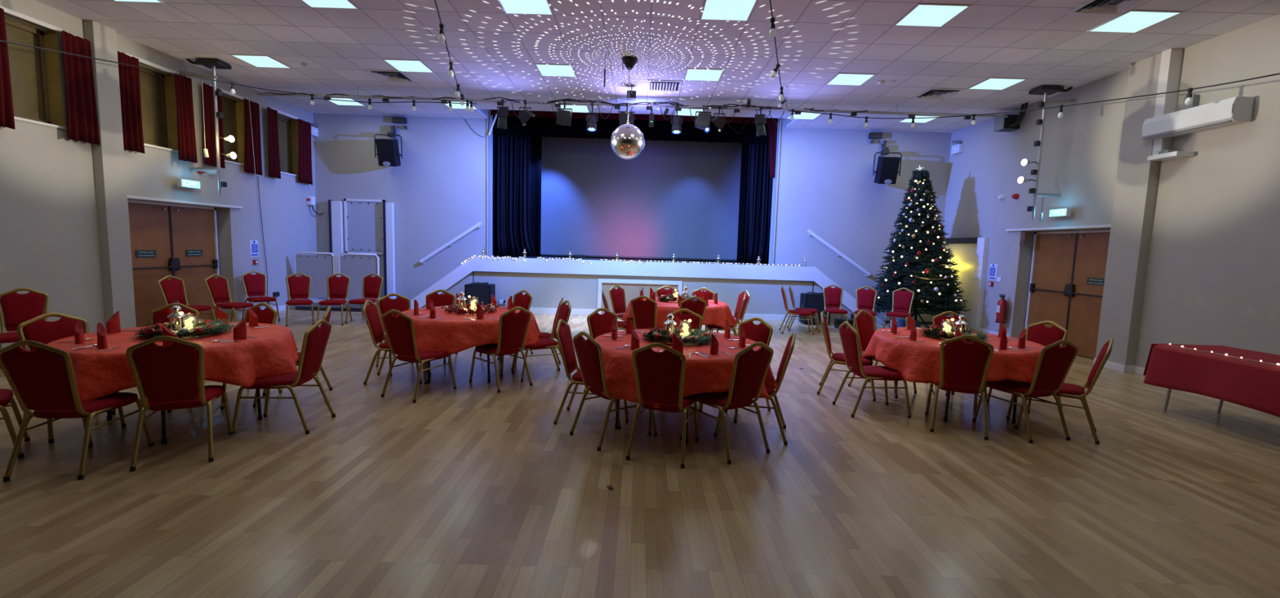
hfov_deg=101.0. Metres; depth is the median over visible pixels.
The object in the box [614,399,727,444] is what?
round table
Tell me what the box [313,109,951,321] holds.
wall
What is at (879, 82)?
smoke detector
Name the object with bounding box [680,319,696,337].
bundle
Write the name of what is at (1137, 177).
pillar
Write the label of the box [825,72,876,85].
recessed light
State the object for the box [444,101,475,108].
diffuser
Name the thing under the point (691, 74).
recessed light
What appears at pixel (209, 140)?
curtain
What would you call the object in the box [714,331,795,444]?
banquet chair
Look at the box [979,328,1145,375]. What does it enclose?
baseboard
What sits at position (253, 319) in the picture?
napkin
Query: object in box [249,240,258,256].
notice
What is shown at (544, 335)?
banquet chair
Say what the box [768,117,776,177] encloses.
curtain
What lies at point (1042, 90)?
light pole
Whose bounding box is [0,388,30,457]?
banquet chair
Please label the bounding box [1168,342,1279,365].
string
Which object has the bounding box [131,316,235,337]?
wreath
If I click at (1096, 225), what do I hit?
trim
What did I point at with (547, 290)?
wall
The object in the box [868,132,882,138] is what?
box
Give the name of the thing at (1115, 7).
ceiling vent
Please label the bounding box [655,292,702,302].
wreath
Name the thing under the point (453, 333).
tablecloth
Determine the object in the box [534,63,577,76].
recessed light
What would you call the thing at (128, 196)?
trim
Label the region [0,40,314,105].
string
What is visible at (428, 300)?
napkin
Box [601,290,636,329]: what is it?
banquet chair
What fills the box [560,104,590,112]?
recessed light
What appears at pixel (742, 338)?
napkin
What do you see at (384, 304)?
banquet chair
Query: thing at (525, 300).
banquet chair
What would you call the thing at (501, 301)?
wall socket
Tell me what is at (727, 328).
napkin
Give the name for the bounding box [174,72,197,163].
curtain
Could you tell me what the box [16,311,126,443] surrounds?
banquet chair
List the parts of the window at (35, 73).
pane, curtain rail, sill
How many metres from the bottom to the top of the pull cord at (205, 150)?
1.220 m
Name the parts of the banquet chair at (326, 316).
leg, seat, leg, backrest, frame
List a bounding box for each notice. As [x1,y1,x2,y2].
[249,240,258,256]
[988,263,997,279]
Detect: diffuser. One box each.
[115,0,160,2]
[329,97,363,105]
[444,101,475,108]
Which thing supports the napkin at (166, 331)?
on the tablecloth at (99, 374)
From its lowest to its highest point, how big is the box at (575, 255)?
0.068 m
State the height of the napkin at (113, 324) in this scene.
0.182 m
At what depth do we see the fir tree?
11.02 m
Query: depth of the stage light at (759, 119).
9.89 m
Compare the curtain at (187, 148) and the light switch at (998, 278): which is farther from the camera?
the light switch at (998, 278)
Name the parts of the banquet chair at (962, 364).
leg, leg, seat, frame, backrest, leg, leg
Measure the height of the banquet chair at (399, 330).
0.914 m
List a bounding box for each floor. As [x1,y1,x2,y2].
[0,308,1279,597]
[480,255,808,266]
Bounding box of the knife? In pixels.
[71,345,96,350]
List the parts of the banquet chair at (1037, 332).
leg, leg, backrest, frame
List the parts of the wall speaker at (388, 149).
wall arm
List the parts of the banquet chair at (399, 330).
leg, backrest, frame, leg, seat, leg, leg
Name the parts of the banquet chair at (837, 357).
backrest, leg, leg, frame, seat, leg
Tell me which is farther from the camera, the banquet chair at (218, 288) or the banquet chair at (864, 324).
the banquet chair at (218, 288)
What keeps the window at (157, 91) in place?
in the wall at (50, 240)
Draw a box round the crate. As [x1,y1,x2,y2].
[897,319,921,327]
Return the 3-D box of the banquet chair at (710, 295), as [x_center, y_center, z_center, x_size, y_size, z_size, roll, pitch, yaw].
[0.990,0.283,8.907,0.450,0.914,0.633,4,6,20]
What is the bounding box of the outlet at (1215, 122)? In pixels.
[1142,120,1231,139]
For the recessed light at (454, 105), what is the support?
in the ceiling at (493, 52)
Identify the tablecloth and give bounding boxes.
[46,321,298,402]
[397,305,541,355]
[578,328,776,408]
[622,297,737,328]
[862,326,1045,383]
[1142,342,1279,417]
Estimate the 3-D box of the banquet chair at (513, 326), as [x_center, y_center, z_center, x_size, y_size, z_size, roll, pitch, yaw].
[-1.558,0.508,5.925,0.633,0.914,0.450,7,8,42]
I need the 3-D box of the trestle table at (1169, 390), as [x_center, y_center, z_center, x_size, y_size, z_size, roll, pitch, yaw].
[5.920,0.946,4.805,0.680,0.708,1.830,2,6,0]
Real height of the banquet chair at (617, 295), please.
0.914 m
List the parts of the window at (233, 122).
curtain rail, pane, sill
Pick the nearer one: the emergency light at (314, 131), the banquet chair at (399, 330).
the banquet chair at (399, 330)
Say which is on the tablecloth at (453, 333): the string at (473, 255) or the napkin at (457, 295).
the napkin at (457, 295)
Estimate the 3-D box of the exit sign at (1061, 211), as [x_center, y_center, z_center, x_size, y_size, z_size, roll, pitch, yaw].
[7.038,-1.446,8.851,0.088,0.130,0.380,2,6,0]
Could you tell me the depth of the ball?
7.92 m
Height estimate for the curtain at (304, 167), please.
1.384 m
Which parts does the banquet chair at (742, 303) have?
seat, frame, backrest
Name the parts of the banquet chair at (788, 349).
leg, seat, leg, leg, frame, backrest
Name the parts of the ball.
chain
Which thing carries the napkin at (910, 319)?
on the tablecloth at (919, 362)
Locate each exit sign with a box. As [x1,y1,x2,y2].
[177,178,200,189]
[1048,208,1071,217]
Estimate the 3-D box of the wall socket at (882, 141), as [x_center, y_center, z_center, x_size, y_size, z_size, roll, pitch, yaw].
[5.602,-3.612,12.136,0.140,0.080,0.110,2,6,0]
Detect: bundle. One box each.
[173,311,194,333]
[463,295,476,311]
[672,288,678,299]
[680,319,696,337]
[942,317,955,333]
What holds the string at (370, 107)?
hanging from the bar
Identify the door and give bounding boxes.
[128,200,221,326]
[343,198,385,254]
[933,237,989,331]
[1025,229,1110,358]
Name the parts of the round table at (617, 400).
leg, leg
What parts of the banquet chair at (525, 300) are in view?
backrest, frame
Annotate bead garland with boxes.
[911,274,952,279]
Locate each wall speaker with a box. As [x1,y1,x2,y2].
[373,126,402,166]
[872,143,902,183]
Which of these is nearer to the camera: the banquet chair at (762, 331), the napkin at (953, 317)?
the banquet chair at (762, 331)
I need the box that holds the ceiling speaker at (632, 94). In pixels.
[626,86,635,100]
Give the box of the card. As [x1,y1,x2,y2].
[1019,230,1026,245]
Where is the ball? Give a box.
[610,70,644,159]
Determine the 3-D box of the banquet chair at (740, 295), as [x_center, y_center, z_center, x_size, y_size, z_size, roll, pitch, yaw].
[1.470,0.306,8.816,0.633,0.914,0.450,0,6,-15]
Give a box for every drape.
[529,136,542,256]
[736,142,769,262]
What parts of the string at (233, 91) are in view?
bulb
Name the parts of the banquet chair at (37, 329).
leg, frame, backrest, leg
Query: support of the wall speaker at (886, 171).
attached to the wall at (824, 184)
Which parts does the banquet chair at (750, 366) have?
seat frame, seat, leg, frame, backrest, leg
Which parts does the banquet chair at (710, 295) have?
backrest, frame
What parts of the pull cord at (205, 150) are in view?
cord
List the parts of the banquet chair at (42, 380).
leg, backrest, frame, seat, leg, leg, seat frame, leg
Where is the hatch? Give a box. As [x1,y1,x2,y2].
[597,278,682,315]
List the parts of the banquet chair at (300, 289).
leg, backrest, frame, seat, leg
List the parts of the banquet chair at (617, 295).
frame, backrest, seat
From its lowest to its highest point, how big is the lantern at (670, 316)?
0.274 m
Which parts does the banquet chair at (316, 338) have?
leg, leg, seat frame, seat, leg, frame, backrest, leg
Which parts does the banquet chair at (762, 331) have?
leg, frame, backrest, leg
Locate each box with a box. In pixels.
[391,116,406,124]
[573,254,586,257]
[648,109,653,127]
[663,106,669,115]
[676,257,689,260]
[746,98,751,106]
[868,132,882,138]
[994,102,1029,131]
[1146,149,1195,160]
[1182,94,1199,109]
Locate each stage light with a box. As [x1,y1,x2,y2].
[497,98,508,128]
[518,99,535,125]
[555,100,572,125]
[586,101,597,132]
[618,103,635,125]
[671,105,682,134]
[693,105,711,129]
[704,105,710,133]
[710,106,725,131]
[754,107,766,137]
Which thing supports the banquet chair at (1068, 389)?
on the floor at (472, 489)
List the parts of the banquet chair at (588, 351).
leg, backrest, frame, seat, leg, leg, leg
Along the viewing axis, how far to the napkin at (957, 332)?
5.00 m
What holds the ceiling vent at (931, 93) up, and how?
in the ceiling at (493, 52)
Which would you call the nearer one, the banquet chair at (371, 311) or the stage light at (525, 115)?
the banquet chair at (371, 311)
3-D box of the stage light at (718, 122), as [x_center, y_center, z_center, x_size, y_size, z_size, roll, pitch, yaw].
[1.461,-3.387,9.961,0.284,0.490,0.310,2,6,0]
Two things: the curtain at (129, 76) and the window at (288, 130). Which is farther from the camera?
the window at (288, 130)
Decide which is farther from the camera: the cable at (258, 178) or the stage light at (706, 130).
the cable at (258, 178)
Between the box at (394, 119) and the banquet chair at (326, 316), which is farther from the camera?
the box at (394, 119)
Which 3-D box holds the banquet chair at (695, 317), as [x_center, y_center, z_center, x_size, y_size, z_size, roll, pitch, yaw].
[0.462,0.591,5.690,0.450,0.914,0.633,2,6,5]
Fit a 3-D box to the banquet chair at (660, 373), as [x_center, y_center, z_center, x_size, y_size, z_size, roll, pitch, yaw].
[0.204,0.741,4.123,0.450,0.914,0.633,3,6,17]
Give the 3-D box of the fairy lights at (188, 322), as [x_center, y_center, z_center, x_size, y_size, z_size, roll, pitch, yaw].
[-3.880,0.204,4.486,0.185,0.197,0.088,-1,6,-24]
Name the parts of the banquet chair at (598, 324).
backrest, frame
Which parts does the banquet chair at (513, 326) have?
leg, leg, seat, leg, frame, backrest, leg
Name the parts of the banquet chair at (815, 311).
backrest, leg, frame, seat, leg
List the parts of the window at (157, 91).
curtain rail, pane, sill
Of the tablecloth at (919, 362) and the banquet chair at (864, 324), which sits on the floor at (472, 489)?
the banquet chair at (864, 324)
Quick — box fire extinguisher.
[995,293,1008,323]
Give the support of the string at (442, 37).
hanging from the bar
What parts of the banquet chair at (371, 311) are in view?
leg, backrest, frame, leg, seat, leg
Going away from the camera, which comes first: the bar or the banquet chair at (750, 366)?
the banquet chair at (750, 366)
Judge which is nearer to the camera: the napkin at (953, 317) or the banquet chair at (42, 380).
the banquet chair at (42, 380)
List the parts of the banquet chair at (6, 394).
seat, leg, leg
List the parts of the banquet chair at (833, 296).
backrest, frame, seat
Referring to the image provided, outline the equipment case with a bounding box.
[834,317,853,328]
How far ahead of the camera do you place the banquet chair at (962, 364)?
4.67 m
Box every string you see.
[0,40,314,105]
[312,97,476,111]
[434,0,464,105]
[461,255,799,265]
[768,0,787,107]
[787,72,1279,128]
[877,179,962,302]
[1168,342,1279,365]
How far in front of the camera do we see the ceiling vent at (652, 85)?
9.21 m
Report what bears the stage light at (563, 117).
attached to the bar
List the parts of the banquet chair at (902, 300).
leg, seat, frame, backrest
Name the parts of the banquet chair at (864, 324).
leg, frame, backrest, leg, leg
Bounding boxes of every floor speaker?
[464,283,495,305]
[799,293,830,324]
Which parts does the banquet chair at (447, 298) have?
frame, backrest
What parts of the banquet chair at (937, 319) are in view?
backrest, frame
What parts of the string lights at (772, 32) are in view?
bulb, bulb, bulb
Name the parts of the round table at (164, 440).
leg, leg, leg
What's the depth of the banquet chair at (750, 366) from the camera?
4.03 m
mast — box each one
[328,199,343,255]
[382,200,395,298]
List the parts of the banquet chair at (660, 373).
leg, leg, backrest, frame, seat, leg, leg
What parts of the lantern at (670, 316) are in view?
frame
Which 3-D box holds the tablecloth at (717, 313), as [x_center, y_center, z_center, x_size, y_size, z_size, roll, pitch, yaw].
[0.619,0.218,8.374,1.690,0.348,1.681,-1,6,-21]
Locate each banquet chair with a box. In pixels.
[0,287,49,368]
[0,339,154,481]
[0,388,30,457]
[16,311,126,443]
[111,302,199,414]
[125,335,233,471]
[158,275,215,319]
[204,274,253,321]
[220,302,282,408]
[231,318,335,434]
[240,270,279,320]
[253,306,332,407]
[285,272,314,325]
[316,272,352,324]
[345,272,382,324]
[362,299,431,384]
[375,293,427,376]
[381,309,456,402]
[411,288,457,363]
[469,306,532,392]
[479,289,533,359]
[511,297,563,370]
[511,299,571,382]
[553,319,628,429]
[569,330,657,450]
[583,307,617,392]
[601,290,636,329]
[608,284,633,330]
[626,342,698,468]
[630,295,662,328]
[655,285,678,297]
[666,308,702,404]
[680,296,706,327]
[680,341,773,464]
[691,287,715,331]
[698,316,773,422]
[706,293,746,335]
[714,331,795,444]
[716,289,750,335]
[778,285,813,334]
[786,284,820,332]
[817,311,875,400]
[819,284,848,327]
[832,320,911,417]
[848,309,916,398]
[852,285,877,330]
[883,287,914,328]
[924,334,994,439]
[932,311,986,398]
[973,338,1078,443]
[986,320,1067,413]
[1013,337,1113,444]
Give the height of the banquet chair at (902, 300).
0.914 m
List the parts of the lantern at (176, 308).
frame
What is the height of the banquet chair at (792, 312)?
0.914 m
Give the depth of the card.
9.78 m
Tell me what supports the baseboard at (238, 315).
attached to the wall at (50, 240)
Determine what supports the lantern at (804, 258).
on the floor at (543, 256)
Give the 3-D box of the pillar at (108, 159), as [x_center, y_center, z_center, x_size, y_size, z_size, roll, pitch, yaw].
[-7.516,-1.585,7.497,0.130,4.410,0.320,2,6,0]
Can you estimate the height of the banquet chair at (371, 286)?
0.914 m
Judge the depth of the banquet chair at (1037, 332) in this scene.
5.79 m
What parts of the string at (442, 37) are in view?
bulb, bulb, bulb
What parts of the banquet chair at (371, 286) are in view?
leg, leg, seat, backrest, frame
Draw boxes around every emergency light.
[311,123,318,136]
[951,140,963,154]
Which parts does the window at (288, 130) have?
pane, curtain rail, sill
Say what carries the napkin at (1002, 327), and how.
on the tablecloth at (919, 362)
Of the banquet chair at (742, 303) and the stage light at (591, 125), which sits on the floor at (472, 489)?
the banquet chair at (742, 303)
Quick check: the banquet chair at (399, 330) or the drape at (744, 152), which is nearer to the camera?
the banquet chair at (399, 330)
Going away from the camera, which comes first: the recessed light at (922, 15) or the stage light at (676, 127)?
the recessed light at (922, 15)
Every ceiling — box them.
[35,0,1279,132]
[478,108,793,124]
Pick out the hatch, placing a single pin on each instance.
(633, 287)
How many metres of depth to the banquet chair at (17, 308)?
6.01 m
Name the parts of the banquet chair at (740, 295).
backrest, frame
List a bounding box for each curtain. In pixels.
[0,7,15,128]
[61,30,100,145]
[117,50,145,153]
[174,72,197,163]
[202,82,225,168]
[244,97,262,175]
[266,106,280,178]
[297,118,312,184]
[492,135,536,256]
[743,142,773,263]
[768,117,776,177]
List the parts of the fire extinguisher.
label plate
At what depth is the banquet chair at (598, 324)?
5.73 m
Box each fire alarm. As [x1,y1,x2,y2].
[207,171,216,174]
[997,194,1004,199]
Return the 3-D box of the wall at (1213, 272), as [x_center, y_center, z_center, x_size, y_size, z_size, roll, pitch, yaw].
[7.293,-0.879,4.838,0.320,4.410,15.800,2,6,0]
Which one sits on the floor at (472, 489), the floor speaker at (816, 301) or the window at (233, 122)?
the floor speaker at (816, 301)
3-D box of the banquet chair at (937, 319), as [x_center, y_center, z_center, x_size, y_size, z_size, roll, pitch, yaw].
[3.764,0.632,6.251,0.450,0.914,0.633,2,6,8]
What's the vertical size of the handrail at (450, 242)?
1.012 m
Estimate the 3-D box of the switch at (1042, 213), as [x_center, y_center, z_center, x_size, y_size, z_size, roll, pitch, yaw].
[6.839,-1.535,8.973,0.044,0.420,0.044,2,6,0]
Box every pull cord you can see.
[201,80,208,157]
[248,99,255,173]
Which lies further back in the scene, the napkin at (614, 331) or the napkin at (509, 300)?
the napkin at (509, 300)
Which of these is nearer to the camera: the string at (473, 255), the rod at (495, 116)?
the string at (473, 255)
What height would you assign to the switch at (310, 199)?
0.411 m
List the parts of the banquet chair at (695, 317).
frame, backrest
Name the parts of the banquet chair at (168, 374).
leg, backrest, frame, seat, leg, leg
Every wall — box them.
[0,0,319,348]
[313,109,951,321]
[421,271,854,322]
[943,13,1279,367]
[1044,229,1098,234]
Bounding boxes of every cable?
[257,177,267,303]
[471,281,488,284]
[806,291,823,293]
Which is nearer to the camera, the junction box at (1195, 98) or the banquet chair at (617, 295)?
the junction box at (1195, 98)
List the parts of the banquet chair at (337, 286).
leg, seat, frame, backrest, leg, leg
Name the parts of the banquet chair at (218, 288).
backrest, frame, leg, seat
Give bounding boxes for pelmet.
[493,115,769,143]
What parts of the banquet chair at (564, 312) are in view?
leg, leg, seat, frame, backrest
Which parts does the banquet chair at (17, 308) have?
seat, backrest, frame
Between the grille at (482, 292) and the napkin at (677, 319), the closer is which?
the napkin at (677, 319)
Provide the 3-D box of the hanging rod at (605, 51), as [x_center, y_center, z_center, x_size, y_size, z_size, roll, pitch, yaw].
[-0.516,-3.369,7.741,0.022,0.498,0.022,4,6,22]
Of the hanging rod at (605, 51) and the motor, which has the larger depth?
the motor
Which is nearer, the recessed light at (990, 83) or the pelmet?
the recessed light at (990, 83)
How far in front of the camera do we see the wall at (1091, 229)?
9.07 m
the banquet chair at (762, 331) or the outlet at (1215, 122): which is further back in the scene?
the outlet at (1215, 122)
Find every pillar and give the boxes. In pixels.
[83,20,135,330]
[1095,53,1161,364]
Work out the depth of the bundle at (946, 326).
5.62 m
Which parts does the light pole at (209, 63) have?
ceiling plate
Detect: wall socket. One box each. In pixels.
[272,291,279,296]
[499,299,506,304]
[879,139,887,143]
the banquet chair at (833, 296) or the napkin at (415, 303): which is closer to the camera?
the napkin at (415, 303)
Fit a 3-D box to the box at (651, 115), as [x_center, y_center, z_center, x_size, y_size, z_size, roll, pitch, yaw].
[0.217,-3.419,9.941,0.090,0.340,0.064,2,6,0]
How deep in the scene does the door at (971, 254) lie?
11.20 m
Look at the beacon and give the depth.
9.96 m
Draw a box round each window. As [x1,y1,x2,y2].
[0,5,66,128]
[122,52,178,151]
[208,84,247,165]
[269,106,301,176]
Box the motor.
[622,55,637,70]
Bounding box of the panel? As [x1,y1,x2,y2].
[293,251,381,311]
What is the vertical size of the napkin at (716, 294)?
0.170 m
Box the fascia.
[410,256,886,324]
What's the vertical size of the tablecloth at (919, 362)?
0.338 m
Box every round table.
[106,388,262,444]
[426,343,502,382]
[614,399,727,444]
[893,380,1017,423]
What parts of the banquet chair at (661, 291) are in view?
backrest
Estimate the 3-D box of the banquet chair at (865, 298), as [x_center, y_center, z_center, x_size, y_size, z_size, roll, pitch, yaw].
[4.544,0.215,10.630,0.450,0.914,0.633,4,6,22]
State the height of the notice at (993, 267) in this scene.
0.320 m
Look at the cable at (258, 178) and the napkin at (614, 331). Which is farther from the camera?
the cable at (258, 178)
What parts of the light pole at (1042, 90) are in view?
ceiling plate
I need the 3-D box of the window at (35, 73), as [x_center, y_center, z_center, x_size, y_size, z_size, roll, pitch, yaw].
[-7.666,-2.822,6.458,0.350,1.270,0.860,2,6,0]
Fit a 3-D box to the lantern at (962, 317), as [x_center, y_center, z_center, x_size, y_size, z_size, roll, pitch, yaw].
[3.426,0.264,5.625,0.129,0.274,0.129,-1,6,-23]
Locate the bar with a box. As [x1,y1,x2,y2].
[249,83,1008,122]
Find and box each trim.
[127,195,242,208]
[1005,224,1111,231]
[1151,48,1182,155]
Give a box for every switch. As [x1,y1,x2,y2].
[306,195,323,214]
[996,276,1001,281]
[1039,197,1043,221]
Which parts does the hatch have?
hatch door, hatch door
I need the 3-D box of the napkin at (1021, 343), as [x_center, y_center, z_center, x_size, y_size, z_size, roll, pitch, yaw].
[3.657,0.376,5.045,0.094,0.182,0.055,-2,7,-32]
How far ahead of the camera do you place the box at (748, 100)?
9.84 m
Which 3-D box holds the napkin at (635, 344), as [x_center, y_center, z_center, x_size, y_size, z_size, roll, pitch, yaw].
[-0.039,0.339,4.393,0.055,0.168,0.094,-4,8,-44]
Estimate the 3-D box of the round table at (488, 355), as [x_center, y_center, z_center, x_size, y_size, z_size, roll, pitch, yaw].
[-2.097,0.535,6.425,1.520,0.727,1.520,1,6,-7]
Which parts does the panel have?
gate frame, gate panel, post, plate, gate panel, gate frame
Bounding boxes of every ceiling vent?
[365,69,416,81]
[647,79,682,91]
[912,87,965,99]
[1066,0,1148,15]
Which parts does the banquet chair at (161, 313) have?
backrest, frame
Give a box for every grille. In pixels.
[465,285,488,305]
[805,295,829,323]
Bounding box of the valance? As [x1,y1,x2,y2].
[490,109,777,124]
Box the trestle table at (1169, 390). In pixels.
[1159,344,1279,413]
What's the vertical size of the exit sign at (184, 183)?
0.130 m
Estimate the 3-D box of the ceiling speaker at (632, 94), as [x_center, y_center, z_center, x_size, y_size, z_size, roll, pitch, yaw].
[-0.149,-3.664,9.380,0.160,0.217,0.140,2,6,0]
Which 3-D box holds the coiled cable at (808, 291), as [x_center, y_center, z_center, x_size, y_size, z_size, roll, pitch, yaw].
[3.861,-0.133,11.593,0.401,0.050,0.195,2,6,0]
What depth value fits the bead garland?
10.75 m
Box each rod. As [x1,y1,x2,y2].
[488,113,497,135]
[603,51,605,87]
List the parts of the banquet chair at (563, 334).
leg, backrest, frame, leg, seat, leg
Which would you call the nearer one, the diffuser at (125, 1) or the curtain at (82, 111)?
the diffuser at (125, 1)
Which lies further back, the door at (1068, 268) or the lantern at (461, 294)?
the door at (1068, 268)
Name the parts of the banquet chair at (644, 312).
backrest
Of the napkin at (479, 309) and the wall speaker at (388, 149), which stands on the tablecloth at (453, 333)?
the napkin at (479, 309)
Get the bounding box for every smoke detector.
[300,62,307,66]
[877,80,884,84]
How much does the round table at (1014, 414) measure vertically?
0.727 m
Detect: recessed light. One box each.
[113,0,164,3]
[229,53,292,68]
[301,0,359,8]
[321,97,365,106]
[382,58,434,72]
[440,100,478,109]
[497,0,553,15]
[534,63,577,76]
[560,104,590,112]
[674,107,705,115]
[684,67,724,81]
[699,0,757,21]
[786,111,823,119]
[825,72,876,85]
[893,3,971,26]
[897,115,941,123]
[967,77,1027,89]
[1086,9,1183,33]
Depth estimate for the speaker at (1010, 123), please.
9.97 m
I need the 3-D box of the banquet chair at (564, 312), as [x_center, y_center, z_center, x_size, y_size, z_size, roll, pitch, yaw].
[-1.176,0.474,6.371,0.633,0.914,0.450,-1,6,-27]
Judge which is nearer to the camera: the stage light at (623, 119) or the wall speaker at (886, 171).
the stage light at (623, 119)
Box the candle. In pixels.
[174,324,180,329]
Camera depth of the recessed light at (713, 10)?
6.24 m
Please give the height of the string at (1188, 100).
0.735 m
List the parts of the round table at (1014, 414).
leg, leg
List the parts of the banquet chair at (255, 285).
leg, backrest, frame, seat, leg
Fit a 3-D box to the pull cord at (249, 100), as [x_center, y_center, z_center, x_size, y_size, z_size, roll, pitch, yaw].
[-7.404,-3.100,10.071,0.007,1.432,0.066,4,6,20]
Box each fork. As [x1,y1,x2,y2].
[59,342,92,346]
[97,346,123,351]
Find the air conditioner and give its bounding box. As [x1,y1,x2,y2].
[1142,96,1254,139]
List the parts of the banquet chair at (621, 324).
backrest, frame, seat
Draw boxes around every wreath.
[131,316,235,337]
[441,301,499,314]
[639,324,722,344]
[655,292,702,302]
[919,324,991,341]
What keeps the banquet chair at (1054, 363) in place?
on the floor at (472, 489)
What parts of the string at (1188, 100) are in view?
bulb, bulb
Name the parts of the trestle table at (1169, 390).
leg, leg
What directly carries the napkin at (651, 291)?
on the tablecloth at (717, 313)
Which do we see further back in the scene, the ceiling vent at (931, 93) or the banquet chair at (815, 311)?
the banquet chair at (815, 311)
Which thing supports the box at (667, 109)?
attached to the bar
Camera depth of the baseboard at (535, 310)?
11.95 m
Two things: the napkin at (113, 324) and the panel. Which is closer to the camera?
the napkin at (113, 324)
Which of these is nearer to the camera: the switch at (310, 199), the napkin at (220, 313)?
the napkin at (220, 313)
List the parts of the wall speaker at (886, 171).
wall arm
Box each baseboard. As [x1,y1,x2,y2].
[29,304,295,350]
[529,306,799,321]
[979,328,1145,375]
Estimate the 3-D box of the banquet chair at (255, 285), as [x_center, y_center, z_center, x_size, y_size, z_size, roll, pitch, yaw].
[-7.145,-0.059,9.913,0.633,0.914,0.450,6,7,38]
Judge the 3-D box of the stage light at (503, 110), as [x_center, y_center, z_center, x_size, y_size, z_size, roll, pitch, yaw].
[-2.584,-3.479,9.944,0.224,0.541,0.223,2,6,0]
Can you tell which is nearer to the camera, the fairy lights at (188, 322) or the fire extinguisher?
the fairy lights at (188, 322)
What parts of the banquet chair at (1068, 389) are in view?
leg, seat frame, seat, leg, leg, frame, backrest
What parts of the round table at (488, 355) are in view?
leg, leg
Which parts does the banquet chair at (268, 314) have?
leg, backrest, frame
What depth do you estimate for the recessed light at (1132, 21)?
6.22 m
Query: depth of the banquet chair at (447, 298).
7.35 m
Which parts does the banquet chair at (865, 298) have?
seat, backrest, frame, leg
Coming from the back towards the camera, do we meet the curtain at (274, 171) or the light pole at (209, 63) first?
the curtain at (274, 171)
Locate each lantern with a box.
[167,300,186,330]
[456,288,467,308]
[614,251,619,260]
[663,309,676,337]
[681,284,688,297]
[802,257,807,266]
[954,311,968,333]
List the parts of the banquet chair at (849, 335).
leg, backrest, frame, leg, seat, leg, leg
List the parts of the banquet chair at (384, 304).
leg, leg, frame, backrest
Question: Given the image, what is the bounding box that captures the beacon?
[1011,193,1019,199]
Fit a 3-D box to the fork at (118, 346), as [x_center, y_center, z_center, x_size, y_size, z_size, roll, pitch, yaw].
[-3.850,0.363,3.832,0.022,0.004,0.182,2,6,-1]
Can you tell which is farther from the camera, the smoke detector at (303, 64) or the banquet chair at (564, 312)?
the smoke detector at (303, 64)
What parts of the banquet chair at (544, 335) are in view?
leg, seat, leg, frame, leg, backrest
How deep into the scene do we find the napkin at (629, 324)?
5.19 m
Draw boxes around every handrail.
[419,222,481,262]
[807,229,870,275]
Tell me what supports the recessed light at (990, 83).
in the ceiling at (493, 52)
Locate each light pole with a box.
[178,58,236,194]
[1017,85,1075,218]
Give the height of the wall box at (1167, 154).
0.115 m
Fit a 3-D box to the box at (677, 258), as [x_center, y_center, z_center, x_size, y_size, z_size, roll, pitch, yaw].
[1.105,-1.019,13.491,0.320,0.068,0.150,2,6,0]
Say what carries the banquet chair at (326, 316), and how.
on the floor at (472, 489)
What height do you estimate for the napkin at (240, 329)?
0.182 m
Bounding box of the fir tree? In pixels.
[871,164,970,327]
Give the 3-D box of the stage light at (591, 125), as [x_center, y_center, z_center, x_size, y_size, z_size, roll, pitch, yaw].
[-0.903,-3.429,9.919,0.205,0.537,0.206,7,8,44]
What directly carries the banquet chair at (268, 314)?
on the floor at (472, 489)
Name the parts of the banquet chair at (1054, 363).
leg, leg, seat frame, seat, leg, frame, backrest, leg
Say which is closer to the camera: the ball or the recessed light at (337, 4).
the recessed light at (337, 4)
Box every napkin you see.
[74,320,84,343]
[96,322,107,348]
[106,310,120,333]
[162,324,177,345]
[168,308,179,324]
[215,305,228,324]
[233,316,247,339]
[248,307,257,326]
[413,299,418,315]
[426,295,433,309]
[429,302,435,318]
[456,293,462,305]
[476,302,484,319]
[491,294,496,305]
[506,295,512,309]
[510,301,515,312]
[611,318,617,339]
[626,316,634,333]
[631,328,639,350]
[640,289,643,300]
[649,287,653,297]
[650,291,655,301]
[671,331,683,354]
[674,313,682,331]
[678,294,684,305]
[698,288,704,299]
[703,293,708,305]
[710,333,719,354]
[714,293,717,303]
[723,320,730,337]
[738,325,746,347]
[890,315,897,333]
[906,314,915,328]
[908,322,916,340]
[951,314,959,328]
[955,326,964,342]
[998,321,1006,337]
[999,331,1008,349]
[1017,328,1026,347]
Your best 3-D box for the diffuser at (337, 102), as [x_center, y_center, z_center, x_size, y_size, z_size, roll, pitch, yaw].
[-6.162,-4.109,10.983,0.558,0.007,0.558,2,6,0]
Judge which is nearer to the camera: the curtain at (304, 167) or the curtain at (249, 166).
the curtain at (249, 166)
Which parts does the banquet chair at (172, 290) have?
backrest, frame, seat, leg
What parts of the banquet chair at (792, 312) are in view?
leg, backrest, frame, leg, seat, leg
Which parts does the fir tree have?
stand leg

